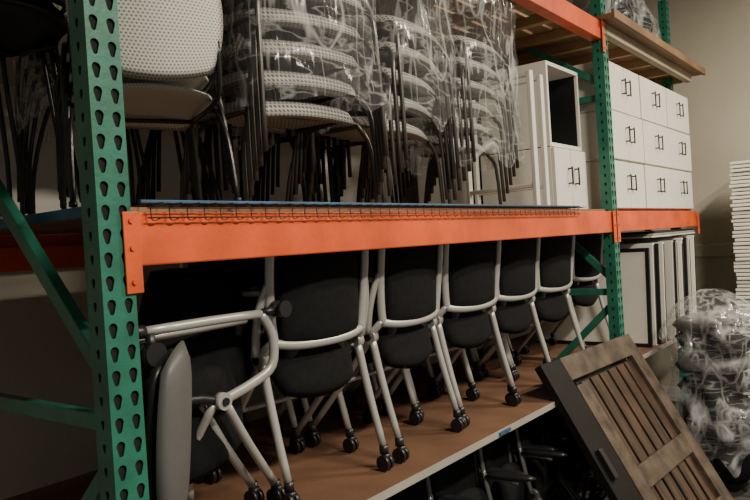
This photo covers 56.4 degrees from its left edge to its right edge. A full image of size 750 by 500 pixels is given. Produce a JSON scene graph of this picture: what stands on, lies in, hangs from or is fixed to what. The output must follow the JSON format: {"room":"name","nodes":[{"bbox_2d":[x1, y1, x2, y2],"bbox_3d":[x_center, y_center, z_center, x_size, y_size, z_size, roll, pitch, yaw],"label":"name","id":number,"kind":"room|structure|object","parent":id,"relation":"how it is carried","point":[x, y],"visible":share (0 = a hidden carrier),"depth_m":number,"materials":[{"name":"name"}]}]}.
{"room":"furniture storage warehouse","nodes":[
{"label":"furniture storage warehouse","id":0,"kind":"room"},
{"bbox_2d":[0,0,534,499],"bbox_3d":[-0.861,-0.329,3.675,0.100,4.000,9.600,-3,1,38],"label":"wall","id":1,"kind":"structure","parent":0,"point":[40,359],"depth_m":2.88,"materials":[{"name":"paint"}]},
{"bbox_2d":[482,401,749,499],"bbox_3d":[1.272,1.556,2.126,5.400,0.100,9.600,-3,1,38],"label":"floor","id":2,"kind":"structure","parent":0,"point":[738,492],"depth_m":4.24,"materials":[{"name":"concrete"}]},
{"bbox_2d":[0,0,705,499],"bbox_3d":[0.617,-0.172,3.863,1.185,3.400,5.286,-3,1,38],"label":"rack","id":3,"kind":"object","parent":2,"relation":"on","point":[118,238],"visible":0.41,"depth_m":2.33,"materials":[{"name":"metal"}]},
{"bbox_2d":[0,0,80,215],"bbox_3d":[-1.114,-0.625,1.995,0.608,1.099,0.517,-3,1,18],"label":"chairs","id":4,"kind":"object","parent":3,"relation":"on","point":[25,25],"visible":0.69,"depth_m":2.11,"materials":[{"name":"black metal"},{"name":"fabric"}]},
{"bbox_2d":[15,42,221,214],"bbox_3d":[-0.900,-0.591,2.427,0.591,0.997,0.517,-3,1,32],"label":"chairs","id":5,"kind":"object","parent":3,"relation":"on","point":[29,172],"visible":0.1,"depth_m":2.39,"materials":[{"name":"patterned light fabric"},{"name":"black metal"}]},
{"bbox_2d":[55,0,241,209],"bbox_3d":[-0.633,-0.504,1.860,0.410,0.798,0.500,-4,1,-28],"label":"chairs","id":6,"kind":"object","parent":3,"relation":"on","point":[169,48],"visible":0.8,"depth_m":1.73,"materials":[{"name":"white plastic"}]},
{"bbox_2d":[0,84,418,218],"bbox_3d":[-0.601,-0.383,3.469,0.074,0.520,3.000,-3,1,38],"label":"wall","id":7,"kind":"structure","parent":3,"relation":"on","point":[46,190],"depth_m":3.01,"materials":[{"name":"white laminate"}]},
{"bbox_2d":[138,268,291,499],"bbox_3d":[-0.469,0.415,1.927,0.265,0.738,0.600,-3,1,28],"label":"office chair","id":8,"kind":"object","parent":3,"relation":"on","point":[195,324],"visible":0.96,"depth_m":1.93,"materials":[{"name":"black fabric"}]},
{"bbox_2d":[144,257,304,482],"bbox_3d":[-0.624,0.371,2.679,0.474,0.833,0.509,-3,1,43],"label":"office chair","id":9,"kind":"object","parent":3,"relation":"on","point":[251,270],"visible":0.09,"depth_m":2.57,"materials":[{"name":"black fabric"}]},
{"bbox_2d":[135,42,322,207],"bbox_3d":[-0.649,-0.674,2.920,0.656,1.123,0.576,-3,1,38],"label":"chairs","id":10,"kind":"object","parent":3,"relation":"on","point":[233,129],"visible":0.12,"depth_m":2.80,"materials":[{"name":"black plastic"}]},
{"bbox_2d":[179,0,388,206],"bbox_3d":[-0.361,-0.687,2.441,0.560,1.121,0.624,-4,1,-40],"label":"chairs","id":11,"kind":"object","parent":3,"relation":"on","point":[274,51],"visible":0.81,"depth_m":2.31,"materials":[{"name":"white plastic"}]},
{"bbox_2d":[205,250,394,499],"bbox_3d":[-0.288,0.353,2.363,0.474,0.833,0.509,-3,1,42],"label":"office chair","id":12,"kind":"object","parent":3,"relation":"on","point":[327,320],"visible":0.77,"depth_m":2.21,"materials":[{"name":"black fabric"}]},
{"bbox_2d":[243,377,381,437],"bbox_3d":[-0.321,0.349,3.071,0.474,0.833,0.509,-3,1,36],"label":"office chair","id":13,"kind":"object","parent":3,"relation":"on","point":[301,403],"visible":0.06,"depth_m":3.00,"materials":[{"name":"black fabric"}]},
{"bbox_2d":[252,97,413,206],"bbox_3d":[-0.253,-0.741,3.433,0.686,1.198,0.592,-3,1,38],"label":"chairs","id":14,"kind":"object","parent":3,"relation":"on","point":[336,154],"visible":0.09,"depth_m":3.31,"materials":[{"name":"black plastic"}]},
{"bbox_2d":[270,249,423,452],"bbox_3d":[-0.147,0.339,2.919,0.474,0.833,0.509,-3,1,38],"label":"office chair","id":15,"kind":"object","parent":3,"relation":"on","point":[351,443],"visible":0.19,"depth_m":2.80,"materials":[{"name":"grey metal"}]},
{"bbox_2d":[285,12,459,206],"bbox_3d":[-0.056,-0.710,2.868,0.624,1.121,0.560,-3,1,30],"label":"chairs","id":16,"kind":"object","parent":3,"relation":"on","point":[399,39],"visible":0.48,"depth_m":2.73,"materials":[{"name":"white plastic"}]},
{"bbox_2d":[311,357,435,413],"bbox_3d":[-0.028,0.327,3.464,0.474,0.833,0.509,-3,1,40],"label":"office chair","id":17,"kind":"object","parent":3,"relation":"on","point":[370,366],"visible":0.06,"depth_m":3.19,"materials":[{"name":"black fabric"}]},
{"bbox_2d":[305,244,465,462],"bbox_3d":[0.016,0.331,2.755,0.474,0.833,0.509,-3,1,35],"label":"office chair","id":18,"kind":"object","parent":3,"relation":"on","point":[405,291],"visible":0.84,"depth_m":2.59,"materials":[{"name":"black fabric"}]},
{"bbox_2d":[345,245,479,416],"bbox_3d":[0.146,0.318,3.313,0.474,0.833,0.509,-3,1,43],"label":"office chair","id":19,"kind":"object","parent":3,"relation":"on","point":[351,402],"visible":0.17,"depth_m":3.31,"materials":[{"name":"grey metal"}]},
{"bbox_2d":[369,348,477,391],"bbox_3d":[0.239,0.307,3.825,0.474,0.833,0.509,-3,1,39],"label":"office chair","id":20,"kind":"object","parent":3,"relation":"on","point":[415,369],"visible":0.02,"depth_m":3.86,"materials":[{"name":"grey metal"}]},
{"bbox_2d":[364,0,518,204],"bbox_3d":[0.266,-0.752,3.317,0.646,1.158,0.572,-3,1,34],"label":"chairs","id":21,"kind":"object","parent":3,"relation":"on","point":[467,55],"visible":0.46,"depth_m":3.21,"materials":[{"name":"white plastic"}]},
{"bbox_2d":[416,82,485,203],"bbox_3d":[0.540,-0.591,4.270,0.360,0.800,0.500,-3,1,38],"label":"bookcase","id":22,"kind":"object","parent":3,"relation":"on","point":[422,163],"visible":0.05,"depth_m":4.15,"materials":[{"name":"white laminate"}]},
{"bbox_2d":[381,240,521,426],"bbox_3d":[0.312,0.309,3.152,0.474,0.833,0.509,-3,1,41],"label":"office chair","id":23,"kind":"object","parent":3,"relation":"on","point":[470,273],"visible":0.71,"depth_m":2.99,"materials":[{"name":"black fabric"}]},
{"bbox_2d":[417,335,513,371],"bbox_3d":[0.509,0.288,4.172,0.474,0.833,0.509,-3,1,36],"label":"office chair","id":24,"kind":"object","parent":3,"relation":"on","point":[420,367],"visible":0.02,"depth_m":4.20,"materials":[{"name":"grey metal"}]},
{"bbox_2d":[436,241,516,397],"bbox_3d":[0.405,0.299,3.663,0.474,0.833,0.509,-3,1,37],"label":"office chair","id":25,"kind":"object","parent":3,"relation":"on","point":[511,366],"visible":0.03,"depth_m":3.70,"materials":[{"name":"grey metal"}]},
{"bbox_2d":[439,237,550,403],"bbox_3d":[0.578,0.289,3.511,0.474,0.833,0.509,-3,1,40],"label":"office chair","id":26,"kind":"object","parent":3,"relation":"on","point":[519,264],"visible":0.6,"depth_m":3.37,"materials":[{"name":"black fabric"}]},
{"bbox_2d":[450,238,552,379],"bbox_3d":[0.682,0.278,4.021,0.474,0.833,0.509,-3,1,38],"label":"office chair","id":27,"kind":"object","parent":3,"relation":"on","point":[481,351],"visible":0.06,"depth_m":4.04,"materials":[{"name":"grey metal"}]},
{"bbox_2d":[463,70,540,204],"bbox_3d":[0.631,-0.534,3.569,0.030,0.670,0.448,-4,1,-42],"label":"frame","id":28,"kind":"object","parent":3,"relation":"on","point":[528,74],"visible":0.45,"depth_m":3.41,"materials":[{"name":"white painted metal"},{"name":"black plastic"}]},
{"bbox_2d":[472,74,549,204],"bbox_3d":[0.697,-0.539,3.670,0.448,0.670,0.030,-3,1,44],"label":"frame","id":29,"kind":"object","parent":3,"relation":"on","point":[539,78],"visible":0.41,"depth_m":3.52,"materials":[{"name":"white painted metal"},{"name":"black plastic"}]},
{"bbox_2d":[481,235,584,376],"bbox_3d":[0.855,0.269,3.868,0.474,0.833,0.509,-3,1,40],"label":"office chair","id":30,"kind":"object","parent":3,"relation":"on","point":[556,262],"visible":0.62,"depth_m":3.73,"materials":[{"name":"black fabric"}]},
{"bbox_2d":[480,147,587,208],"bbox_3d":[0.921,-0.379,3.974,0.466,0.335,0.440,-3,1,38],"label":"storage cabinet","id":31,"kind":"object","parent":3,"relation":"on","point":[566,167],"visible":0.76,"depth_m":3.81,"materials":[{"name":"white laminate"}]},
{"bbox_2d":[479,60,581,154],"bbox_3d":[0.886,-0.775,3.978,0.400,0.450,0.440,-3,1,38],"label":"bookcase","id":32,"kind":"object","parent":31,"relation":"on","point":[560,84],"visible":0.62,"depth_m":3.88,"materials":[{"name":"white laminate"}]},
{"bbox_2d":[520,233,608,353],"bbox_3d":[1.230,0.240,4.530,0.474,0.833,0.509,-3,1,42],"label":"office chair","id":33,"kind":"object","parent":3,"relation":"on","point":[585,276],"visible":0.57,"depth_m":4.38,"materials":[{"name":"black fabric"}]},
{"bbox_2d":[536,243,657,346],"bbox_3d":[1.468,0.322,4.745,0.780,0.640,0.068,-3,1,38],"label":"panel","id":34,"kind":"object","parent":3,"relation":"on","point":[635,262],"visible":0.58,"depth_m":4.58,"materials":[{"name":"white laminate"}]},
{"bbox_2d":[566,0,652,32],"bbox_3d":[1.572,-1.566,4.750,0.565,0.420,1.291,-3,1,38],"label":"bundle","id":35,"kind":"object","parent":3,"relation":"on","point":[635,12],"visible":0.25,"depth_m":4.59,"materials":[{"name":"clear plastic wrap"},{"name":"black fabric"}]},
{"bbox_2d":[586,160,645,208],"bbox_3d":[1.369,-0.386,4.437,0.546,0.287,0.592,-3,1,38],"label":"storage cabinet","id":36,"kind":"object","parent":3,"relation":"on","point":[630,183],"visible":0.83,"depth_m":4.19,"materials":[{"name":"white laminate"}]},
{"bbox_2d":[580,110,644,163],"bbox_3d":[1.356,-0.676,4.430,0.546,0.287,0.592,-3,1,38],"label":"storage cabinet","id":37,"kind":"object","parent":36,"relation":"on","point":[627,130],"visible":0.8,"depth_m":4.16,"materials":[{"name":"white laminate"}]},
{"bbox_2d":[573,61,640,118],"bbox_3d":[1.332,-0.965,4.432,0.546,0.287,0.592,-3,1,38],"label":"storage cabinet","id":38,"kind":"object","parent":37,"relation":"on","point":[624,84],"visible":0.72,"depth_m":4.20,"materials":[{"name":"white laminate"}]},
{"bbox_2d":[620,242,667,342],"bbox_3d":[1.600,0.300,4.913,0.842,0.666,0.081,-3,1,38],"label":"flat panel","id":39,"kind":"object","parent":3,"relation":"on","point":[661,244],"visible":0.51,"depth_m":4.65,"materials":[{"name":"white laminate"}]},
{"bbox_2d":[619,240,676,339],"bbox_3d":[1.706,0.289,5.017,0.842,0.672,0.074,-3,1,38],"label":"flat panel","id":40,"kind":"object","parent":3,"relation":"on","point":[668,245],"visible":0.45,"depth_m":4.76,"materials":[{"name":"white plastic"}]},
{"bbox_2d":[619,240,679,333],"bbox_3d":[1.746,0.284,5.060,0.842,0.676,0.082,-3,1,38],"label":"flat panel","id":41,"kind":"object","parent":3,"relation":"on","point":[674,241],"visible":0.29,"depth_m":4.80,"materials":[{"name":"white laminate"},{"name":"black plastic"}]},
{"bbox_2d":[621,238,685,314],"bbox_3d":[1.901,0.270,5.309,0.842,0.681,0.082,-3,1,38],"label":"flat panel","id":42,"kind":"object","parent":3,"relation":"on","point":[676,239],"visible":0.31,"depth_m":5.07,"materials":[{"name":"white laminate"}]},
{"bbox_2d":[643,165,671,208],"bbox_3d":[1.738,-0.413,4.909,0.546,0.287,0.592,-3,1,38],"label":"storage cabinet","id":43,"kind":"object","parent":3,"relation":"on","point":[658,195],"visible":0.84,"depth_m":4.72,"materials":[{"name":"white laminate"}]},
{"bbox_2d":[641,120,670,168],"bbox_3d":[1.724,-0.703,4.904,0.546,0.287,0.592,-3,1,38],"label":"storage cabinet","id":44,"kind":"object","parent":43,"relation":"on","point":[655,137],"visible":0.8,"depth_m":4.71,"materials":[{"name":"white laminate"}]},
{"bbox_2d":[638,75,667,126],"bbox_3d":[1.702,-0.992,4.904,0.546,0.287,0.592,-3,1,38],"label":"storage cabinet","id":45,"kind":"object","parent":44,"relation":"on","point":[652,95],"visible":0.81,"depth_m":4.71,"materials":[{"name":"white laminate"}]},
{"bbox_2d":[626,237,689,314],"bbox_3d":[1.955,0.266,5.360,0.842,0.681,0.082,-3,1,38],"label":"flat panel","id":46,"kind":"object","parent":3,"relation":"on","point":[685,245],"visible":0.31,"depth_m":5.10,"materials":[{"name":"white laminate"},{"name":"black plastic"}]},
{"bbox_2d":[654,243,662,343],"bbox_3d":[1.551,0.305,4.870,0.842,0.661,0.068,-3,1,38],"label":"flat panel","id":47,"kind":"object","parent":3,"relation":"on","point":[656,246],"visible":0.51,"depth_m":4.61,"materials":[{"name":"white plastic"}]},
{"bbox_2d":[621,235,696,312],"bbox_3d":[2.101,0.251,5.565,0.842,0.690,0.076,-3,1,38],"label":"flat panel","id":48,"kind":"object","parent":3,"relation":"on","point":[692,240],"visible":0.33,"depth_m":5.31,"materials":[{"name":"white laminate"}]},
{"bbox_2d":[621,228,694,238],"bbox_3d":[1.838,-0.108,5.266,0.800,0.039,1.120,-3,1,38],"label":"sheets","id":49,"kind":"object","parent":48,"relation":"on","point":[658,233],"visible":0.53,"depth_m":4.76,"materials":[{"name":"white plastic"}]},
{"bbox_2d":[676,241,679,316],"bbox_3d":[1.783,0.286,5.134,0.842,0.666,0.074,-3,1,38],"label":"flat panel","id":50,"kind":"object","parent":3,"relation":"on","point":[676,241],"visible":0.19,"depth_m":4.88,"materials":[{"name":"white laminate"}]},
{"bbox_2d":[677,242,684,316],"bbox_3d":[1.837,0.288,5.177,0.842,0.654,0.073,-3,1,38],"label":"flat panel","id":51,"kind":"object","parent":3,"relation":"on","point":[679,244],"visible":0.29,"depth_m":4.92,"materials":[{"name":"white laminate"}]},
{"bbox_2d":[670,169,692,208],"bbox_3d":[2.104,-0.440,5.383,0.546,0.287,0.592,-3,1,38],"label":"storage cabinet","id":52,"kind":"object","parent":3,"relation":"on","point":[681,182],"visible":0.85,"depth_m":5.20,"materials":[{"name":"white laminate"}]},
{"bbox_2d":[667,129,691,171],"bbox_3d":[2.090,-0.729,5.378,0.546,0.287,0.592,-3,1,38],"label":"storage cabinet","id":53,"kind":"object","parent":52,"relation":"on","point":[679,143],"visible":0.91,"depth_m":5.19,"materials":[{"name":"white laminate"}]},
{"bbox_2d":[665,88,688,134],"bbox_3d":[2.071,-1.019,5.377,0.546,0.287,0.592,-3,1,38],"label":"storage cabinet","id":54,"kind":"object","parent":53,"relation":"on","point":[676,104],"visible":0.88,"depth_m":5.18,"materials":[{"name":"white laminate"}]},
{"bbox_2d":[687,238,692,313],"bbox_3d":[1.996,0.265,5.410,0.842,0.678,0.075,-3,1,38],"label":"flat panel","id":55,"kind":"object","parent":3,"relation":"on","point":[688,239],"visible":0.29,"depth_m":5.15,"materials":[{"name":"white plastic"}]},
{"bbox_2d":[385,478,478,499],"bbox_3d":[0.245,1.185,2.480,0.433,0.760,0.465,-3,1,35],"label":"office chair","id":56,"kind":"object","parent":2,"relation":"on","point":[417,491],"visible":0.43,"depth_m":2.65,"materials":[{"name":"fabric"}]},
{"bbox_2d":[430,474,433,494],"bbox_3d":[0.383,1.169,3.394,0.465,0.760,0.433,-4,1,-41],"label":"office chair","id":57,"kind":"object","parent":2,"relation":"on","point":[431,475],"visible":0.02,"depth_m":3.41,"materials":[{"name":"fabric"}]},
{"bbox_2d":[425,450,526,499],"bbox_3d":[0.464,1.169,2.762,0.433,0.760,0.465,-3,1,36],"label":"office chair","id":58,"kind":"object","parent":2,"relation":"on","point":[463,477],"visible":0.52,"depth_m":2.88,"materials":[{"name":"fabric"}]},
{"bbox_2d":[477,433,557,499],"bbox_3d":[0.696,1.152,3.066,0.433,0.760,0.465,-3,1,26],"label":"office chair","id":59,"kind":"object","parent":2,"relation":"on","point":[499,453],"visible":0.82,"depth_m":3.07,"materials":[{"name":"fabric"}]},
{"bbox_2d":[481,427,569,499],"bbox_3d":[0.827,1.136,3.965,0.465,0.760,0.433,-4,1,-43],"label":"office chair","id":60,"kind":"object","parent":2,"relation":"on","point":[511,434],"visible":0.02,"depth_m":4.04,"materials":[{"name":"fabric"}]},
{"bbox_2d":[514,415,582,499],"bbox_3d":[0.914,1.136,3.344,0.433,0.760,0.465,-3,1,29],"label":"office chair","id":61,"kind":"object","parent":2,"relation":"on","point":[540,464],"visible":0.79,"depth_m":3.31,"materials":[{"name":"fabric"}]},
{"bbox_2d":[518,414,591,495],"bbox_3d":[1.073,1.118,4.281,0.433,0.760,0.465,-3,1,30],"label":"office chair","id":62,"kind":"object","parent":2,"relation":"on","point":[589,485],"visible":0.02,"depth_m":4.33,"materials":[{"name":"fabric"}]},
{"bbox_2d":[541,407,605,499],"bbox_3d":[1.109,1.122,3.595,0.465,0.760,0.433,-4,1,-44],"label":"office chair","id":63,"kind":"object","parent":2,"relation":"on","point":[572,466],"visible":0.34,"depth_m":3.61,"materials":[{"name":"fabric"}]},
{"bbox_2d":[571,477,606,499],"bbox_3d":[1.336,1.105,3.886,0.433,0.760,0.465,-3,1,42],"label":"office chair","id":64,"kind":"object","parent":2,"relation":"on","point":[576,483],"visible":0.02,"depth_m":4.14,"materials":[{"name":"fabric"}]},
{"bbox_2d":[535,334,733,499],"bbox_3d":[1.354,0.992,3.481,0.608,0.989,1.080,-3,1,41],"label":"wooden door","id":65,"kind":"structure","parent":2,"relation":"on","point":[633,438],"depth_m":3.50,"materials":[{"name":"brown wood"}]},
{"bbox_2d":[672,309,749,484],"bbox_3d":[2.073,0.838,4.264,0.638,1.202,0.628,-3,1,38],"label":"bundle","id":66,"kind":"object","parent":2,"relation":"on","point":[716,411],"visible":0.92,"depth_m":4.10,"materials":[{"name":"clear plastic"}]},
{"bbox_2d":[729,160,749,397],"bbox_3d":[3.218,0.326,5.361,0.740,2.058,0.516,-3,1,38],"label":"sheets","id":67,"kind":"object","parent":2,"relation":"on","point":[740,178],"visible":0.68,"depth_m":5.35,"materials":[{"name":"white paper"}]},
{"bbox_2d":[545,0,749,385],"bbox_3d":[3.813,-0.635,5.541,5.200,4.000,0.100,-3,1,38],"label":"wall","id":68,"kind":"structure","parent":0,"point":[714,34],"depth_m":6.13,"materials":[{"name":"paint"}]},
{"bbox_2d":[661,385,742,400],"bbox_3d":[3.850,1.251,5.537,4.800,0.131,0.020,-3,1,38],"label":"baseboard","id":69,"kind":"structure","parent":68,"relation":"attached to","point":[673,392],"depth_m":6.40,"materials":[{"name":"grey"}]},
{"bbox_2d":[695,243,738,256],"bbox_3d":[3.767,-0.045,5.523,4.800,0.108,0.028,-3,1,38],"label":"trim","id":70,"kind":"structure","parent":68,"relation":"attached to","point":[721,249],"depth_m":6.13,"materials":[{"name":"paint"}]}
]}

